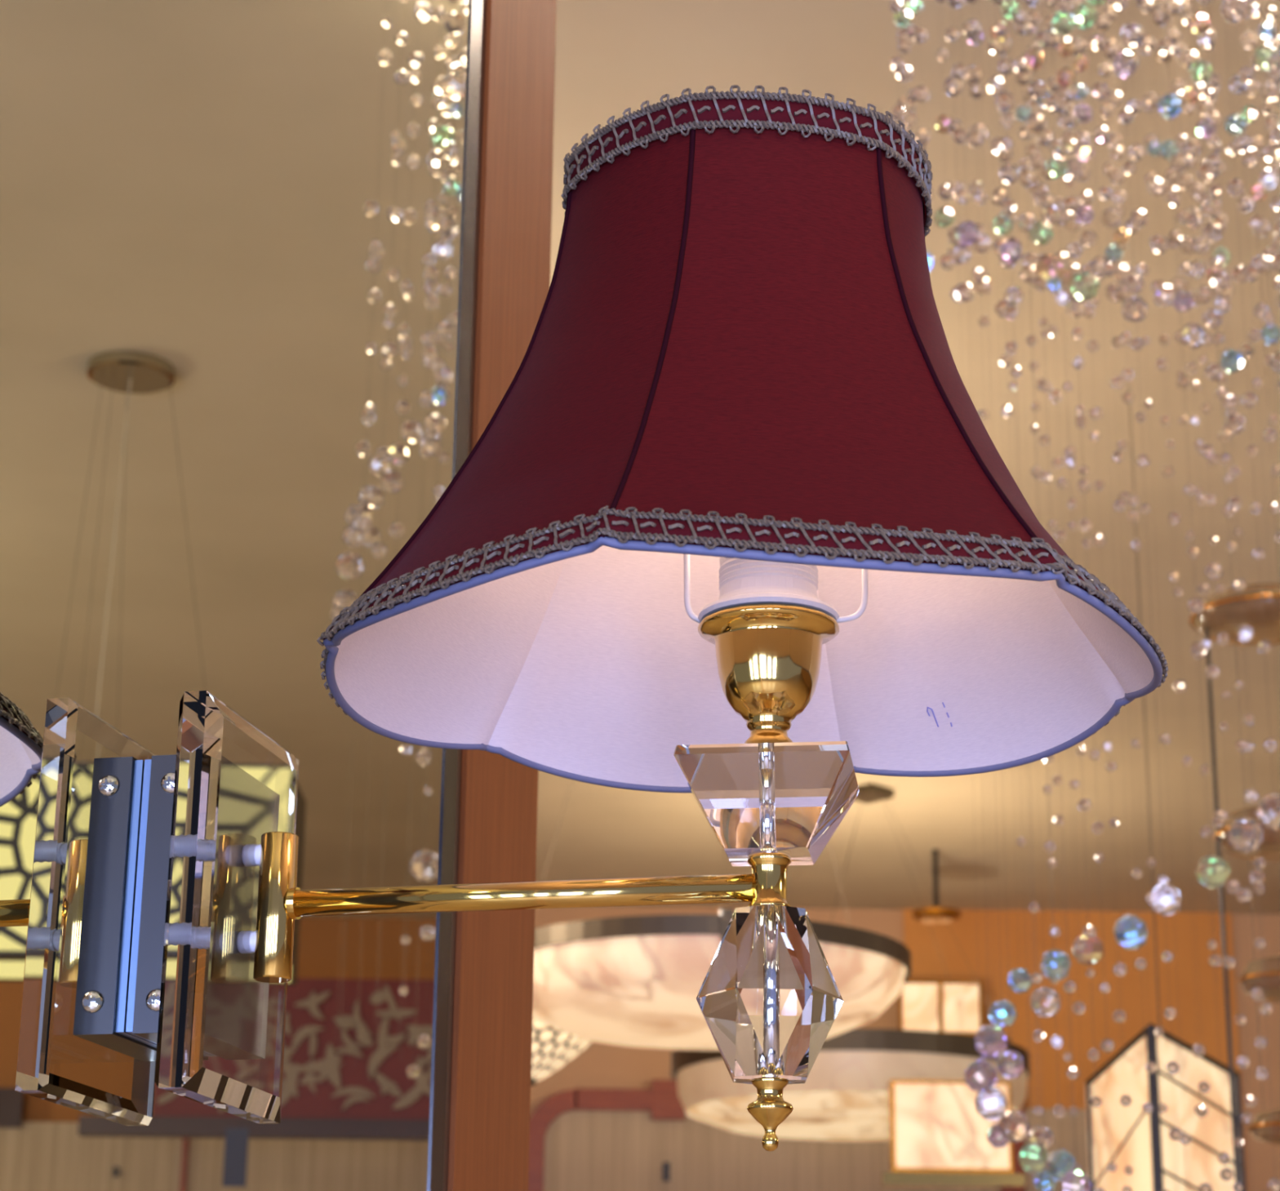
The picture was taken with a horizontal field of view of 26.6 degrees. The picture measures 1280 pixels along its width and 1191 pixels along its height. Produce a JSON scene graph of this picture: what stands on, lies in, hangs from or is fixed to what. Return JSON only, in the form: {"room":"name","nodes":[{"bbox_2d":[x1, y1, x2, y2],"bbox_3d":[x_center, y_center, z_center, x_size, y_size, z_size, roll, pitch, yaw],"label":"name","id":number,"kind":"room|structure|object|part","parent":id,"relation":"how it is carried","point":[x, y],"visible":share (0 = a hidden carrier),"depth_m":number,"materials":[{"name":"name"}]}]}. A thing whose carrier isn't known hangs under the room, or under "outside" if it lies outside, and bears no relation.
{"room":"store","nodes":[
{"label":"store","id":0,"kind":"room"},
{"bbox_2d":[529,906,1279,1190],"bbox_3d":[5.063,3.090,10.414,15.800,3.700,0.120,1,-18,0],"label":"wall","id":1,"kind":"structure","parent":0,"point":[926,964],"depth_m":10.83,"materials":[{"name":"brown wood"}]},
{"bbox_2d":[528,1080,1088,1190],"bbox_3d":[0.639,3.251,10.239,2.208,2.838,0.080,1,-18,0],"label":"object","id":2,"kind":"structure","parent":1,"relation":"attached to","point":[581,1139],"depth_m":10.59,"materials":[{"name":"red wood"}]},
{"bbox_3d":[-0.348,2.040,10.625,0.204,0.204,0.050,1,-18,0],"label":"frame corner","id":3,"kind":"part","parent":2,"relation":"part of","materials":[{"name":"red wood"}]},
{"bbox_3d":[-0.094,1.981,10.645,0.318,0.082,0.050,1,-18,0],"label":"frame rail","id":4,"kind":"part","parent":2,"relation":"part of","materials":[{"name":"red wood"}]},
{"bbox_3d":[0.111,1.981,10.641,0.132,0.152,0.060,1,-18,0],"label":"frame rail","id":5,"kind":"part","parent":2,"relation":"part of","materials":[{"name":"red wood"}]},
{"bbox_2d":[897,981,982,1035],"bbox_3d":[1.177,1.726,10.627,0.319,0.416,0.092,1,-18,0],"label":"wall lamp","id":6,"kind":"object","parent":1,"relation":"attached to","point":[922,1006],"visible":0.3,"depth_m":10.62,"materials":[{"name":"beige stone"}]},
{"bbox_3d":[1.099,1.614,10.621,0.138,0.186,0.012,1,-18,0],"label":"marble pane","id":7,"kind":"part","parent":6,"relation":"part of","materials":[{"name":"beige stone"}]},
{"bbox_3d":[1.258,1.615,10.621,0.138,0.186,0.012,1,-18,0],"label":"marble pane","id":8,"kind":"part","parent":6,"relation":"part of","materials":[{"name":"beige stone"}]},
{"bbox_2d":[535,0,1279,914],"bbox_3d":[4.998,0.154,7.543,16.000,0.100,19.600,1,-18,0],"label":"ceiling","id":9,"kind":"structure","parent":0,"point":[612,57],"depth_m":5.97,"materials":[{"name":"paint"}]},
{"bbox_2d":[530,1018,592,1085],"bbox_3d":[-0.263,0.486,6.362,0.416,1.386,0.412,1,-18,0],"label":"pendant","id":10,"kind":"object","parent":9,"relation":"hanging from","point":[552,1048],"visible":0.33,"depth_m":6.10,"materials":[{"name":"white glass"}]},
{"bbox_2d":[532,903,733,1050],"label":"pendant","id":11,"kind":"object","parent":9,"relation":"hanging from","point":[635,981],"depth_m":5.13,"materials":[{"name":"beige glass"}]},
{"bbox_3d":[0.123,0.817,5.414,0.815,0.137,0.815,1,-18,0],"label":"lamp shade","id":12,"kind":"part","parent":11,"relation":"part of","materials":[{"name":"beige"}]},
{"bbox_2d":[671,782,1030,1141],"bbox_3d":[0.682,1.179,8.874,1.154,1.124,1.146,1,-18,0],"label":"pendant","id":13,"kind":"object","parent":9,"relation":"hanging from","point":[843,1096],"visible":0.59,"depth_m":8.32,"materials":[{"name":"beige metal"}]},
{"bbox_3d":[0.680,1.690,8.708,1.066,0.051,1.066,1,-18,0],"label":"lamp shade","id":14,"kind":"part","parent":13,"relation":"part of","materials":[{"name":"beige"}]},
{"bbox_3d":[0.681,1.603,8.736,1.129,0.130,1.129,1,-18,0],"label":"lamp shade","id":15,"kind":"part","parent":13,"relation":"part of","materials":[{"name":"beige"}]},
{"bbox_2d":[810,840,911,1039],"label":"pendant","id":16,"kind":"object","parent":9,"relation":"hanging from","point":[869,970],"depth_m":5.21,"materials":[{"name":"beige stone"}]},
{"bbox_2d":[912,848,960,924],"bbox_3d":[1.076,1.054,9.863,0.175,0.264,0.175,1,-18,0],"label":"pendant","id":17,"kind":"object","parent":9,"relation":"hanging from","point":[934,915],"visible":0.99,"depth_m":9.80,"materials":[{"name":"orange paint"}]},
{"bbox_3d":[1.076,1.044,9.867,0.019,0.242,0.019,1,-18,0],"label":"stem","id":18,"kind":"part","parent":17,"relation":"part of","materials":[{"name":"black metal"}]},
{"bbox_2d":[964,991,1091,1190],"label":"crystal beads","id":19,"kind":"object","parent":9,"relation":"hanging from","point":[980,1076],"depth_m":2.90,"materials":[{"name":"clear glass"}]},
{"bbox_2d":[933,0,1279,447],"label":"chandelier","id":20,"kind":"object","parent":9,"relation":"hanging from","point":[1077,297],"depth_m":3.38,"materials":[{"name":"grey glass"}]},
{"bbox_2d":[1084,384,1245,1190],"bbox_3d":[1.015,0.450,5.401,0.227,1.884,0.549,-12,-22,34],"label":"lantern","id":21,"kind":"object","parent":9,"relation":"hanging from","point":[1183,1170],"visible":0.88,"depth_m":5.08,"materials":[{"name":"beige"}]},
{"bbox_3d":[0.966,1.187,5.299,0.006,0.420,0.371,-12,-22,34],"label":"glass pane","id":22,"kind":"part","parent":21,"relation":"part of","materials":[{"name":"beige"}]},
{"bbox_3d":[0.902,1.035,5.058,0.006,0.420,0.262,6,-19,-16],"label":"glass pane","id":23,"kind":"part","parent":21,"relation":"part of","materials":[{"name":"beige glass"}]},
{"bbox_3d":[1.019,0.246,5.472,0.002,1.451,0.002,-17,-25,42],"label":"chain","id":24,"kind":"part","parent":21,"relation":"part of","materials":[{"name":"black metal"}]},
{"bbox_3d":[1.045,1.044,5.082,0.006,0.420,0.371,-12,-22,34],"label":"glass pane","id":25,"kind":"part","parent":21,"relation":"part of","materials":[{"name":"beige glass"}]},
{"bbox_2d":[1189,196,1279,1182],"bbox_3d":[1.061,0.134,4.589,0.249,1.784,0.250,1,-18,0],"label":"lamp","id":26,"kind":"object","parent":9,"relation":"hanging from","point":[1260,1128],"visible":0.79,"depth_m":4.51,"materials":[{"name":"gold glass"}]},
{"bbox_3d":[0.958,0.512,4.465,0.006,0.985,0.007,-17,-25,42],"label":"rod","id":27,"kind":"part","parent":26,"relation":"part of","materials":[{"name":"black metal"}]},
{"bbox_3d":[1.062,0.034,4.621,0.244,0.072,0.244,1,-18,0],"label":"glass dish","id":28,"kind":"part","parent":26,"relation":"part of","materials":[{"name":"beige"}]},
{"bbox_3d":[1.058,0.395,4.504,0.201,0.080,0.201,1,-18,0],"label":"glass dish","id":29,"kind":"part","parent":26,"relation":"part of","materials":[{"name":"beige"}]},
{"bbox_3d":[1.055,0.626,4.428,0.152,0.069,0.152,1,-18,0],"label":"glass dish","id":30,"kind":"part","parent":26,"relation":"part of","materials":[{"name":"beige"}]},
{"bbox_3d":[1.052,0.853,4.354,0.150,0.054,0.150,1,-18,0],"label":"glass dish","id":31,"kind":"part","parent":26,"relation":"part of","materials":[{"name":"beige"}]},
{"bbox_2d":[880,1080,1025,1188],"bbox_3d":[0.909,1.576,7.931,0.411,0.304,0.110,1,-18,0],"label":"wall lamp","id":32,"kind":"object","parent":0,"point":[938,1135],"visible":0.95,"depth_m":7.89,"materials":[{"name":"translucent marble"},{"name":"polished brass"}]},
{"bbox_3d":[0.909,1.547,7.907,0.329,0.242,0.012,1,-18,0],"label":"marble pane","id":33,"kind":"part","parent":32,"relation":"part of","materials":[{"name":"beige stone"}]},
{"bbox_3d":[-0.423,-0.189,0.565,0.689,3.700,2.431,1,-18,0],"label":"wall","id":34,"kind":"structure","parent":0,"visible":0},
{"bbox_2d":[0,0,482,1190],"bbox_3d":[-0.328,-0.170,0.619,0.008,3.300,2.012,-3,-18,12],"label":"wall mirror","id":35,"kind":"object","parent":34,"relation":"attached to","point":[237,237],"visible":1,"depth_m":1.22,"materials":[{"name":"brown mirror"}]},
{"bbox_3d":[-0.113,0.133,1.541,0.009,3.300,0.024,-3,-18,12],"label":"edge trim","id":36,"kind":"part","parent":35,"relation":"part of","materials":[{"name":"grey metal"}]},
{"bbox_2d":[125,84,1168,1151],"bbox_3d":[0.006,0.013,1.119,0.414,0.408,0.342,-3,-18,12],"label":"wall sconce","id":37,"kind":"object","parent":35,"relation":"attached to","point":[738,526],"visible":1,"depth_m":1.09,"materials":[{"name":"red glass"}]},
{"bbox_2d":[285,887,301,919],"bbox_3d":[-0.142,0.127,1.119,0.003,0.013,0.013,-3,-18,12],"label":"washer","id":38,"kind":"object","parent":37,"relation":"in","point":[293,895],"depth_m":1.11,"materials":[{"name":"gold metal"}]},
{"bbox_3d":[-0.063,-0.060,1.176,0.108,0.230,0.165,-3,-18,12],"label":"lining panel","id":39,"kind":"part","parent":37,"relation":"part of","materials":[{"name":"white fabric"}]},
{"bbox_3d":[-0.045,-0.096,1.066,0.103,0.230,0.169,16,-23,-39],"label":"silk panel","id":40,"kind":"part","parent":37,"relation":"part of","materials":[{"name":"red fabric"}]},
{"bbox_3d":[-0.049,0.122,1.099,0.194,0.011,0.011,-3,-18,12],"label":"arm","id":41,"kind":"part","parent":37,"relation":"part of","materials":[{"name":"gold metal"}]},
{"bbox_3d":[0.008,-0.036,1.248,0.152,0.230,0.120,-3,-18,12],"label":"lining panel","id":42,"kind":"part","parent":37,"relation":"part of","materials":[{"name":"white fabric"}]},
{"bbox_2d":[697,556,839,622],"bbox_3d":[0.053,-0.004,1.116,0.058,0.031,0.058,-3,-18,12],"label":"socket","id":43,"kind":"object","parent":37,"relation":"attached to","point":[750,590],"depth_m":1.10,"materials":[{"name":"white ceramic"}]},
{"bbox_3d":[0.065,-0.106,1.029,0.169,0.230,0.100,4,-18,-10],"label":"silk panel","id":44,"kind":"part","parent":37,"relation":"part of","materials":[{"name":"red fabric"}]},
{"bbox_3d":[0.130,-0.046,1.211,0.098,0.230,0.166,16,-23,-39],"label":"lining panel","id":45,"kind":"part","parent":37,"relation":"part of","materials":[{"name":"white fabric"}]},
{"bbox_3d":[0.152,-0.082,1.099,0.102,0.230,0.168,-3,-18,12],"label":"silk panel","id":46,"kind":"part","parent":37,"relation":"part of","materials":[{"name":"red fabric"}]},
{"bbox_3d":[0.151,-0.082,1.100,0.101,0.230,0.165,-3,-18,12],"label":"lining panel","id":47,"kind":"part","parent":37,"relation":"part of","materials":[{"name":"white fabric"}]},
{"bbox_2d":[443,0,556,1190],"bbox_3d":[-0.090,0.164,1.633,0.010,3.698,0.174,-3,-18,12],"label":"wooden post","id":48,"kind":"object","parent":34,"relation":"attached to","point":[486,1145],"visible":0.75,"depth_m":1.67,"materials":[{"name":"orange wood"}]}
]}

